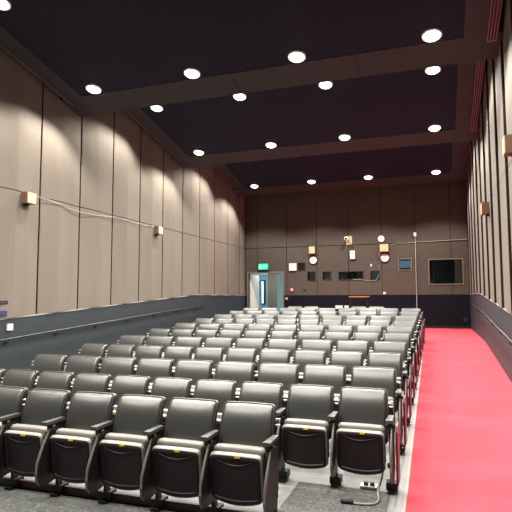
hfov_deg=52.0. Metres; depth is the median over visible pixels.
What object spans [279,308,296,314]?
seat
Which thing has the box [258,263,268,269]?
exit sign
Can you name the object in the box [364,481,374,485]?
outlet
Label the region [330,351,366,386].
seat
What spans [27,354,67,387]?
seat
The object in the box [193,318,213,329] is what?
seat
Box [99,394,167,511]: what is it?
seat
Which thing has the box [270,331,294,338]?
seat
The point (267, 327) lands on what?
seat
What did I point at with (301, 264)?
window
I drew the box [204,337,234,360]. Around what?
seat
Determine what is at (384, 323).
seat
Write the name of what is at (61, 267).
wall
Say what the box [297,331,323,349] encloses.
seat
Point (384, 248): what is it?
wall speaker
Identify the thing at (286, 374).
seat
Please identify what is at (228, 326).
seat
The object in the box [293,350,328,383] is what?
seat
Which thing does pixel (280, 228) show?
wall
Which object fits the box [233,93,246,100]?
recessed light
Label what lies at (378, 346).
seat
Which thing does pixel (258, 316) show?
seat
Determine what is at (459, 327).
baseboard
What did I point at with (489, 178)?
wall
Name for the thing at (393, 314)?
seat
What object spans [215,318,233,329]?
seat
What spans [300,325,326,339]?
seat
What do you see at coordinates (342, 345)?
seat
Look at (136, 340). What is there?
seat
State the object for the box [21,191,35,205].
wall speaker
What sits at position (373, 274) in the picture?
window
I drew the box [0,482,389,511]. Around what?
floor
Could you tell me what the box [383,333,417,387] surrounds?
seat
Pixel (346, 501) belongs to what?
power cable
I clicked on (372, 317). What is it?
seat
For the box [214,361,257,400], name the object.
seat
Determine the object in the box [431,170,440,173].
recessed light
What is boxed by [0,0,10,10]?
recessed light
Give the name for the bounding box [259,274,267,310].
door
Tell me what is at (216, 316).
seat
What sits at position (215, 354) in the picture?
seat
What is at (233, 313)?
seat
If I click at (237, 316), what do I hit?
seat
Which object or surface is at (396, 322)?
seat
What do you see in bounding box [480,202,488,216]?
wall speaker
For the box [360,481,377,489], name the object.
socket
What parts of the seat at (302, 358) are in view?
backrest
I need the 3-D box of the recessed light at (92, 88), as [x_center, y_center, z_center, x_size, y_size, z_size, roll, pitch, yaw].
[-3.370,-3.474,10.898,0.329,0.154,0.334,-2,-5,25]
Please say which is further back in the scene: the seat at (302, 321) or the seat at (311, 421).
the seat at (302, 321)
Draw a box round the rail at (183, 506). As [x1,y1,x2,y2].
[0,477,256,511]
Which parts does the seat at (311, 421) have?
backrest, edge trim, armrest, foot plate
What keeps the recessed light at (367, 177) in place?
in the ceiling at (421, 159)
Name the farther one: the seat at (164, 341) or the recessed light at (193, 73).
the recessed light at (193, 73)
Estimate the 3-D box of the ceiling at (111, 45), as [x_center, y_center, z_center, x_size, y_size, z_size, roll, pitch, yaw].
[-0.790,-4.113,8.139,7.640,0.884,4.000,-2,-5,19]
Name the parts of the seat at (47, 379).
backrest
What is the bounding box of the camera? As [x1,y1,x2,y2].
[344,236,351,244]
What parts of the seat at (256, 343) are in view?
backrest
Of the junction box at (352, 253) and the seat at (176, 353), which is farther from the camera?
the junction box at (352, 253)
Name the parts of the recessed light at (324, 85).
lamp shade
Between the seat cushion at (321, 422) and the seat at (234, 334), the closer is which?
the seat cushion at (321, 422)
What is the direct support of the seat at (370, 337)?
on the floor at (461, 460)
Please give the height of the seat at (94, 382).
0.874 m
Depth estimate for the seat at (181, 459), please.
4.13 m
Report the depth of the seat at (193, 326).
11.30 m
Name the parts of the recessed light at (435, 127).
lamp shade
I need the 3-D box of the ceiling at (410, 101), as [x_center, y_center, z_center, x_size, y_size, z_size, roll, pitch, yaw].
[0.875,-3.734,12.891,7.640,0.884,4.000,-2,-5,19]
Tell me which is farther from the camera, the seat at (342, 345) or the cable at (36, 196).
the cable at (36, 196)
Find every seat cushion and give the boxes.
[10,424,47,436]
[55,428,96,444]
[104,433,149,451]
[157,438,205,465]
[214,443,266,480]
[284,418,329,458]
[338,422,385,458]
[388,397,394,409]
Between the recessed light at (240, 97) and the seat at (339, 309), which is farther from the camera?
the seat at (339, 309)
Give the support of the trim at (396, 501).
on the floor at (461, 460)
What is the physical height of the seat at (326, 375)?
0.873 m
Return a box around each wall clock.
[309,256,316,263]
[380,253,389,261]
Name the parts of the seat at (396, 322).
backrest, seat panel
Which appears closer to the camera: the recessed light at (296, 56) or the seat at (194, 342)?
the seat at (194, 342)
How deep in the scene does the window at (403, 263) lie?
20.06 m
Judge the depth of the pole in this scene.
19.79 m
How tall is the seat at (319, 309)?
0.873 m
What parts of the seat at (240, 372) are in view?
backrest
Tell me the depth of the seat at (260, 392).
5.15 m
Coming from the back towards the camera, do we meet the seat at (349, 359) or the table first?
the table
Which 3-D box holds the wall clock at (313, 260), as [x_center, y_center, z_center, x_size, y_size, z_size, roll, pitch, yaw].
[2.311,0.165,21.149,0.330,0.330,0.045,-2,-5,19]
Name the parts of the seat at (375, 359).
backrest, edge trim, seat panel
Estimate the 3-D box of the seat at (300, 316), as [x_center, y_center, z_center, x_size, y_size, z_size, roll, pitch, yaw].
[1.261,1.836,12.382,0.582,0.873,0.531,-2,-5,19]
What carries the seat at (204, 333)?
on the floor at (461, 460)
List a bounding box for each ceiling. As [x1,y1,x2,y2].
[0,0,465,95]
[141,64,457,155]
[224,142,451,187]
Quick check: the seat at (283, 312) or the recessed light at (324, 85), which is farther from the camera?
the seat at (283, 312)
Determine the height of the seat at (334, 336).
0.874 m
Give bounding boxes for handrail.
[0,305,205,344]
[472,305,511,344]
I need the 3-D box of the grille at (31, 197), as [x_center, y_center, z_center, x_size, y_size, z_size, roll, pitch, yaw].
[-4.411,-1.141,10.329,0.012,0.204,0.224,-2,-5,19]
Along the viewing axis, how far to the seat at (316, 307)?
15.77 m
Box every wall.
[0,47,245,381]
[245,180,470,325]
[268,273,282,307]
[466,0,511,382]
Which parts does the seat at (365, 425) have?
backrest, armrest, edge trim, foot plate, seat panel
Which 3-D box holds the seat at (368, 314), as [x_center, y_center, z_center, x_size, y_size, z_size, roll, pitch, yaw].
[2.788,1.814,12.965,0.536,0.874,0.524,-2,-5,23]
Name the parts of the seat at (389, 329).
backrest, seat panel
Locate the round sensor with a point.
(380, 238)
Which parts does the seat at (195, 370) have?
backrest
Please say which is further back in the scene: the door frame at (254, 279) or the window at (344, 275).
the door frame at (254, 279)
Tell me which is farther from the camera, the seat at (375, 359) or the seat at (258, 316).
the seat at (258, 316)
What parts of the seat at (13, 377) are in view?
backrest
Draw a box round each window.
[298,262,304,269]
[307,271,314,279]
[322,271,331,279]
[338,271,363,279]
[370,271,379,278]
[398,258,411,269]
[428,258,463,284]
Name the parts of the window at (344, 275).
pane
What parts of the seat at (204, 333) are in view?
backrest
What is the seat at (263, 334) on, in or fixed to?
on the floor at (461, 460)
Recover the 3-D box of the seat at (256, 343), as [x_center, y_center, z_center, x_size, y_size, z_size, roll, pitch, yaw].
[-0.117,1.776,8.429,0.582,0.873,0.531,-2,-5,19]
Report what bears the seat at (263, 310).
on the floor at (461, 460)
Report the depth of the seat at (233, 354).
7.51 m
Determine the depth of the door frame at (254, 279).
22.12 m
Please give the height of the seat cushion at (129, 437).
0.398 m
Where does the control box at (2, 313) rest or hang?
attached to the wall at (61, 267)
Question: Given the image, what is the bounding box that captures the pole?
[414,232,416,305]
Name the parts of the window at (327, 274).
pane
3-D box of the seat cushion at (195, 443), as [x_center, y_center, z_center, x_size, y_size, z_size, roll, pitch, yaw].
[-0.590,1.667,4.203,0.423,0.398,0.127,-2,-5,19]
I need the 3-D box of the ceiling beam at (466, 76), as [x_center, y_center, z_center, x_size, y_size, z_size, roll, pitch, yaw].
[0.937,-3.705,13.043,8.756,1.138,4.990,-2,-5,19]
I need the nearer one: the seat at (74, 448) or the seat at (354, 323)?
the seat at (74, 448)
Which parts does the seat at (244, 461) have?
backrest, edge trim, armrest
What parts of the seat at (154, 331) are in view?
backrest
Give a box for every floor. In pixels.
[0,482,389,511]
[4,328,511,511]
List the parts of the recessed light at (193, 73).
lamp shade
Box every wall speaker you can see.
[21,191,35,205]
[154,226,162,235]
[309,246,315,254]
[380,244,388,252]
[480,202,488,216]
[502,134,511,157]
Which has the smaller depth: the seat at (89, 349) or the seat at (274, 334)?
the seat at (89, 349)
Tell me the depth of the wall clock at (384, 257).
20.21 m
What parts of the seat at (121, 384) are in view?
backrest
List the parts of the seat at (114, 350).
backrest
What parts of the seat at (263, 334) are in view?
backrest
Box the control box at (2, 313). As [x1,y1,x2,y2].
[0,311,6,316]
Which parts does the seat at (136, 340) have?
backrest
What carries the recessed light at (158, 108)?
in the ceiling at (410, 101)
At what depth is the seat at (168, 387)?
5.52 m
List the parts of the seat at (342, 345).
backrest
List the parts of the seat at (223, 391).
backrest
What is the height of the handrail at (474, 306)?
0.792 m
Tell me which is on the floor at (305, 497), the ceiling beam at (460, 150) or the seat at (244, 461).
the seat at (244, 461)
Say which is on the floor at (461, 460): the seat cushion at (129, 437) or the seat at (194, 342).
the seat at (194, 342)
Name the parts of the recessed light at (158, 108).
lamp shade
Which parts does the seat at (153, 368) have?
backrest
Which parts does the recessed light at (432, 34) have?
lamp shade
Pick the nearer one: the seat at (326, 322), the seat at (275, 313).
the seat at (326, 322)
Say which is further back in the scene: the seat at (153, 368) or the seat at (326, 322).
the seat at (326, 322)
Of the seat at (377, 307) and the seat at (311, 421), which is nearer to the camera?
the seat at (311, 421)
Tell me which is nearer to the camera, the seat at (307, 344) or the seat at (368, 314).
the seat at (307, 344)
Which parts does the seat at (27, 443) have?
edge trim, backrest, armrest, foot plate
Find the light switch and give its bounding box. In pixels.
[6,324,12,330]
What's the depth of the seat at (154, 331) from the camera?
10.33 m
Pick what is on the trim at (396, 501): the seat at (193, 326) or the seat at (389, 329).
the seat at (389, 329)
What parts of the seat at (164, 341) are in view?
backrest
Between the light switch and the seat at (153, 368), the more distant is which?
the light switch
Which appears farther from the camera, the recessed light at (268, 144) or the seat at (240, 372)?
the recessed light at (268, 144)
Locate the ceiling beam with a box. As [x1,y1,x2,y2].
[0,0,502,115]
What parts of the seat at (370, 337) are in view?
backrest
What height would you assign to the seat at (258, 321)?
0.874 m
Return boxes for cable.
[36,196,153,226]
[340,472,383,504]
[391,239,464,245]
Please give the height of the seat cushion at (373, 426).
0.398 m
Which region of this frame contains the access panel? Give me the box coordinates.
[289,263,296,270]
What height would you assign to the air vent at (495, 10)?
0.867 m
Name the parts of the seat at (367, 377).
backrest, armrest, edge trim, foot plate, seat panel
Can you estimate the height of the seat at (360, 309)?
0.873 m
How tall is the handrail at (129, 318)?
0.792 m
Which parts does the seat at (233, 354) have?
backrest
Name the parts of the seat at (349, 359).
backrest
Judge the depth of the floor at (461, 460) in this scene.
6.00 m
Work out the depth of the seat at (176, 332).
10.16 m
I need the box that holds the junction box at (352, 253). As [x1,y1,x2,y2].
[350,251,354,258]
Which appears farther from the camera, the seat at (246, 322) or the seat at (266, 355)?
the seat at (246, 322)
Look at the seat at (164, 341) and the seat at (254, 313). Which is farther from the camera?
the seat at (254, 313)
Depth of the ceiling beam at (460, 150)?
19.25 m
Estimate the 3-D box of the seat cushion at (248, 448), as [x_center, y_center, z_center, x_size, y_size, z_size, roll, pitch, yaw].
[-0.118,1.653,4.038,0.423,0.398,0.127,-2,-5,19]
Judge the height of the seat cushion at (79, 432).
0.398 m
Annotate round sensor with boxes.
[378,235,383,241]
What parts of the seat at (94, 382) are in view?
backrest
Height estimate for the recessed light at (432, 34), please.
0.154 m
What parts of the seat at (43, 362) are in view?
backrest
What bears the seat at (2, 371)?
on the floor at (461, 460)
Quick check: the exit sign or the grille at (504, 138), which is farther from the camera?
the exit sign
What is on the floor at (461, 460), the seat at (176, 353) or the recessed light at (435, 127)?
the seat at (176, 353)
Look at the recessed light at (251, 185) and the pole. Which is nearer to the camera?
the pole
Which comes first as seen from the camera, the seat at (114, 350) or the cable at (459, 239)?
the seat at (114, 350)
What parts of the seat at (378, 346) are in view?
backrest, seat panel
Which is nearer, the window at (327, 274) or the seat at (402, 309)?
the seat at (402, 309)
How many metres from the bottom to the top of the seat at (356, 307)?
0.874 m
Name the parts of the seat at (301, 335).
backrest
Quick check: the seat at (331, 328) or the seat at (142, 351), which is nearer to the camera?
the seat at (142, 351)
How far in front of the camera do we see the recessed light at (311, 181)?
19.54 m
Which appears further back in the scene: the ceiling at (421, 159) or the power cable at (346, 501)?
the ceiling at (421, 159)
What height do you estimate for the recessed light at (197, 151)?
0.154 m
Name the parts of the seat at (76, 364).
backrest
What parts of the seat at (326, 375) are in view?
backrest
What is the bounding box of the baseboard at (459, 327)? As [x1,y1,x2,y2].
[425,326,470,328]
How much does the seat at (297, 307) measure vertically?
0.874 m
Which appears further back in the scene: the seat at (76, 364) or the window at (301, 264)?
the window at (301, 264)
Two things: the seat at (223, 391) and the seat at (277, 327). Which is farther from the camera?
the seat at (277, 327)
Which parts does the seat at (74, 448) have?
backrest, edge trim, armrest, foot plate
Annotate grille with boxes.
[27,192,35,203]
[502,136,505,155]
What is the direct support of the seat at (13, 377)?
on the floor at (461, 460)
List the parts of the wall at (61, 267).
wall panel, wall panel, wall panel, wall panel, wall panel, wall panel, wall panel, wall panel, wall panel, wall panel, wall panel, wall panel, wall panel, wall panel, wall panel, wall panel, wall panel, wall panel, wall panel, wall panel, wall panel, wall panel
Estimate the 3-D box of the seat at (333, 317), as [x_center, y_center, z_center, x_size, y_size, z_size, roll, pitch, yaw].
[1.789,1.819,12.198,0.582,0.873,0.531,-2,-5,19]
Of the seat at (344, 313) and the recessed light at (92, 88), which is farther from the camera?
the seat at (344, 313)
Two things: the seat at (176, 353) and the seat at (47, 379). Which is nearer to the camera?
the seat at (47, 379)
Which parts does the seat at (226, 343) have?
backrest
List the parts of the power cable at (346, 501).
cord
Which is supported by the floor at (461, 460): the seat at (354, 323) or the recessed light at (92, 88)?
the seat at (354, 323)
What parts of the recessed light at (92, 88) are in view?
lamp shade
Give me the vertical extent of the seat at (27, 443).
0.874 m
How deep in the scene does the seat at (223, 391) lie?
5.36 m
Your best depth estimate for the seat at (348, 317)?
12.20 m
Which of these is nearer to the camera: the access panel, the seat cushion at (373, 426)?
the seat cushion at (373, 426)
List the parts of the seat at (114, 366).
backrest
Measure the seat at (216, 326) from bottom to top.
0.873 m
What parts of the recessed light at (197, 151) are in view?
lamp shade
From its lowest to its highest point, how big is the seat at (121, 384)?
0.874 m
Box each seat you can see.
[0,369,5,385]
[0,386,27,490]
[2,369,38,403]
[4,388,70,496]
[21,371,73,413]
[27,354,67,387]
[50,391,116,504]
[64,343,107,371]
[65,355,100,398]
[65,373,111,418]
[98,344,134,372]
[99,357,136,392]
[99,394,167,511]
[106,335,145,357]
[110,375,151,425]
[133,345,163,374]
[136,358,174,394]
[144,328,170,343]
[146,336,174,358]
[150,377,193,430]
[152,397,223,511]
[164,346,193,376]
[170,323,196,336]
[171,329,194,344]
[174,336,203,359]
[174,359,214,397]
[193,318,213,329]
[193,379,238,435]
[194,347,225,379]
[195,329,218,345]
[198,323,221,336]
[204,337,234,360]
[210,401,283,511]
[213,314,233,322]
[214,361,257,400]
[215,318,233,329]
[219,330,243,347]
[222,323,245,337]
[226,348,258,374]
[229,311,244,322]
[233,314,254,323]
[235,319,254,330]
[235,338,266,364]
[239,382,289,481]
[243,308,259,313]
[244,330,269,348]
[246,311,261,322]
[247,324,272,341]
[254,349,292,381]
[255,314,275,323]
[256,319,276,333]
[257,363,302,418]
[261,308,277,313]
[264,311,279,322]
[267,339,300,363]
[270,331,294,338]
[273,324,297,338]
[276,315,297,328]
[277,319,297,332]
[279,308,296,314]
[282,311,298,324]
[282,384,342,488]
[288,306,301,310]
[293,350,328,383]
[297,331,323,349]
[298,308,317,318]
[298,315,321,331]
[299,319,320,330]
[300,311,317,314]
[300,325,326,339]
[301,339,335,364]
[303,365,349,423]
[304,306,318,314]
[318,308,337,314]
[319,311,336,324]
[322,315,344,324]
[322,319,343,331]
[325,332,352,349]
[327,325,354,339]
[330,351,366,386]
[336,340,371,366]
[336,387,399,494]
[338,308,357,314]
[339,311,356,323]
[345,315,366,324]
[345,320,365,336]
[351,306,366,314]
[351,366,406,453]
[354,332,381,352]
[356,325,385,340]
[358,308,378,314]
[359,311,376,324]
[368,352,411,425]
[369,306,383,314]
[369,320,392,336]
[370,315,393,325]
[373,341,414,403]
[379,308,398,315]
[379,312,397,324]
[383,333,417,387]
[386,326,419,374]
[394,320,421,363]
[395,316,422,354]
[400,312,423,347]
[401,308,424,341]
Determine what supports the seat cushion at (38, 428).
on the seat at (27, 443)
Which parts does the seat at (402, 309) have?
backrest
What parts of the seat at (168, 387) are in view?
backrest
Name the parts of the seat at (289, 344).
backrest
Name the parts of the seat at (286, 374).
backrest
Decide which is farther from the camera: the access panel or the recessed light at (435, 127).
the access panel
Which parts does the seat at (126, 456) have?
backrest, edge trim, armrest, foot plate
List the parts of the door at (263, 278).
pane, glazing frame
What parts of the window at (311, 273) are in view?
pane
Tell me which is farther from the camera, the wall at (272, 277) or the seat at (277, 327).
the wall at (272, 277)
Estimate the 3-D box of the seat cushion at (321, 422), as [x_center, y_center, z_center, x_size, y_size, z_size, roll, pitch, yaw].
[0.475,1.720,4.888,0.423,0.398,0.127,-2,-5,19]
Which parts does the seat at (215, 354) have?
backrest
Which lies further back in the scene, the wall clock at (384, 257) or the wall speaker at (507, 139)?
the wall clock at (384, 257)
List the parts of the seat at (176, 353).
backrest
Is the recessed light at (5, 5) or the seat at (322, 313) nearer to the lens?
the recessed light at (5, 5)
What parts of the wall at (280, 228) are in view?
wall panel, wall panel, wall panel, wall panel, wall panel, wall panel, wall panel, wall panel, wall panel, wall panel, wall panel, wall panel, wall panel, wall panel, wall panel, wall panel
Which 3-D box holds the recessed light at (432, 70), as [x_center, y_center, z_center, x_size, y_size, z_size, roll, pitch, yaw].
[3.764,-3.969,11.168,0.329,0.154,0.334,-1,-5,13]
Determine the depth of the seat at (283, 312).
13.78 m
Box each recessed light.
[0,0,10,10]
[85,84,101,93]
[150,105,162,111]
[183,68,200,78]
[193,149,203,154]
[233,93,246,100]
[250,184,258,187]
[265,142,276,147]
[288,50,305,62]
[307,179,315,183]
[318,81,332,88]
[338,134,350,140]
[364,175,372,179]
[421,28,441,41]
[425,66,440,74]
[428,124,440,131]
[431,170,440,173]
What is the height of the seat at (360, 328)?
0.873 m
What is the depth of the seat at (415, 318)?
11.74 m
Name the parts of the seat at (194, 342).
backrest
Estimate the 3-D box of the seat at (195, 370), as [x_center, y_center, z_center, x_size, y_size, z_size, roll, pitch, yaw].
[-0.805,1.746,6.453,0.582,0.873,0.531,-2,-5,19]
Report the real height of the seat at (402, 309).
0.874 m
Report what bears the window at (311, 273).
in the wall at (280, 228)
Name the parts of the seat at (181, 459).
backrest, edge trim, armrest, foot plate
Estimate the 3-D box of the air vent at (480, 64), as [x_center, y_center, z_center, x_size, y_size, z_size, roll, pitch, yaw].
[4.890,-3.782,11.530,0.151,0.867,4.240,-2,-5,19]
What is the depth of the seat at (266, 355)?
7.35 m
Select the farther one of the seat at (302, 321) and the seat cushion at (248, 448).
the seat at (302, 321)
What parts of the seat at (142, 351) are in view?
backrest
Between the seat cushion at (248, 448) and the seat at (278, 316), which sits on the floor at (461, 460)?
the seat at (278, 316)
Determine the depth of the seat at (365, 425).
4.65 m
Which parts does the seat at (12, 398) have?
armrest, backrest, foot plate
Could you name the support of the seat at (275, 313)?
on the floor at (461, 460)
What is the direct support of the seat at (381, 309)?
on the floor at (461, 460)
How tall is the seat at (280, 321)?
0.874 m
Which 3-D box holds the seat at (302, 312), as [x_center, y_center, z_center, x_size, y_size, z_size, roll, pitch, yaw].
[1.357,1.858,13.463,0.536,0.874,0.524,-2,-5,23]
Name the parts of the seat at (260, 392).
backrest, armrest, foot plate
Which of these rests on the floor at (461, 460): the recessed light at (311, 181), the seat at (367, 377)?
the seat at (367, 377)
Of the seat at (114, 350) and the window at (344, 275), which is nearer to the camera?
the seat at (114, 350)
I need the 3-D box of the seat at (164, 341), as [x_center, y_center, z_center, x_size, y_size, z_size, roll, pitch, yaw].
[-1.702,1.825,8.981,0.582,0.873,0.531,-2,-5,19]
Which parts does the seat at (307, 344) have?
backrest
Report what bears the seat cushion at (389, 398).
on the seat at (367, 377)
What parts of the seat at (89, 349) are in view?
backrest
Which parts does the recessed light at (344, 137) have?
lamp shade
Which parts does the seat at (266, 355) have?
backrest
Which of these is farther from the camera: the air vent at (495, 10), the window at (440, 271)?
the window at (440, 271)
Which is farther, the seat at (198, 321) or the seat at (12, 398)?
the seat at (198, 321)
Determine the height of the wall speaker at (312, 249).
0.340 m
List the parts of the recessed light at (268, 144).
lamp shade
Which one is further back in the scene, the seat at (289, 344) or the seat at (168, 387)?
the seat at (289, 344)
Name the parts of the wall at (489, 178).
wall panel, wall panel, wall panel, wall panel, wall panel, wall panel, wall panel, wall panel, wall panel, wall panel, wall panel, wall panel, wall panel, wall panel, wall panel, wall panel, wall panel, wall panel, wall panel, wall panel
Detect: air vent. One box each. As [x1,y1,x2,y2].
[470,60,484,131]
[487,0,501,41]
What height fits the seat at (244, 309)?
0.874 m
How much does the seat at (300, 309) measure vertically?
0.873 m
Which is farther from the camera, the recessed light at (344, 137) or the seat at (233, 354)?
the recessed light at (344, 137)
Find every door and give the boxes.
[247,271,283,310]
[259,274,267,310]
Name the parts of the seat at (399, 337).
backrest, seat panel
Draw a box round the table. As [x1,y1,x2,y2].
[349,296,369,307]
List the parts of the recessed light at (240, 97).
lamp shade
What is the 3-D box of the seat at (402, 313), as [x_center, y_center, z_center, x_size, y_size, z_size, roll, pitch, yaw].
[3.754,1.784,12.623,0.564,0.874,0.545,-2,-5,19]
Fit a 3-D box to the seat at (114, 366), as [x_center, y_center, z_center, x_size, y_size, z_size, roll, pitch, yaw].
[-1.862,1.779,6.820,0.582,0.873,0.531,-2,-5,19]
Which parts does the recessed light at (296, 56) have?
lamp shade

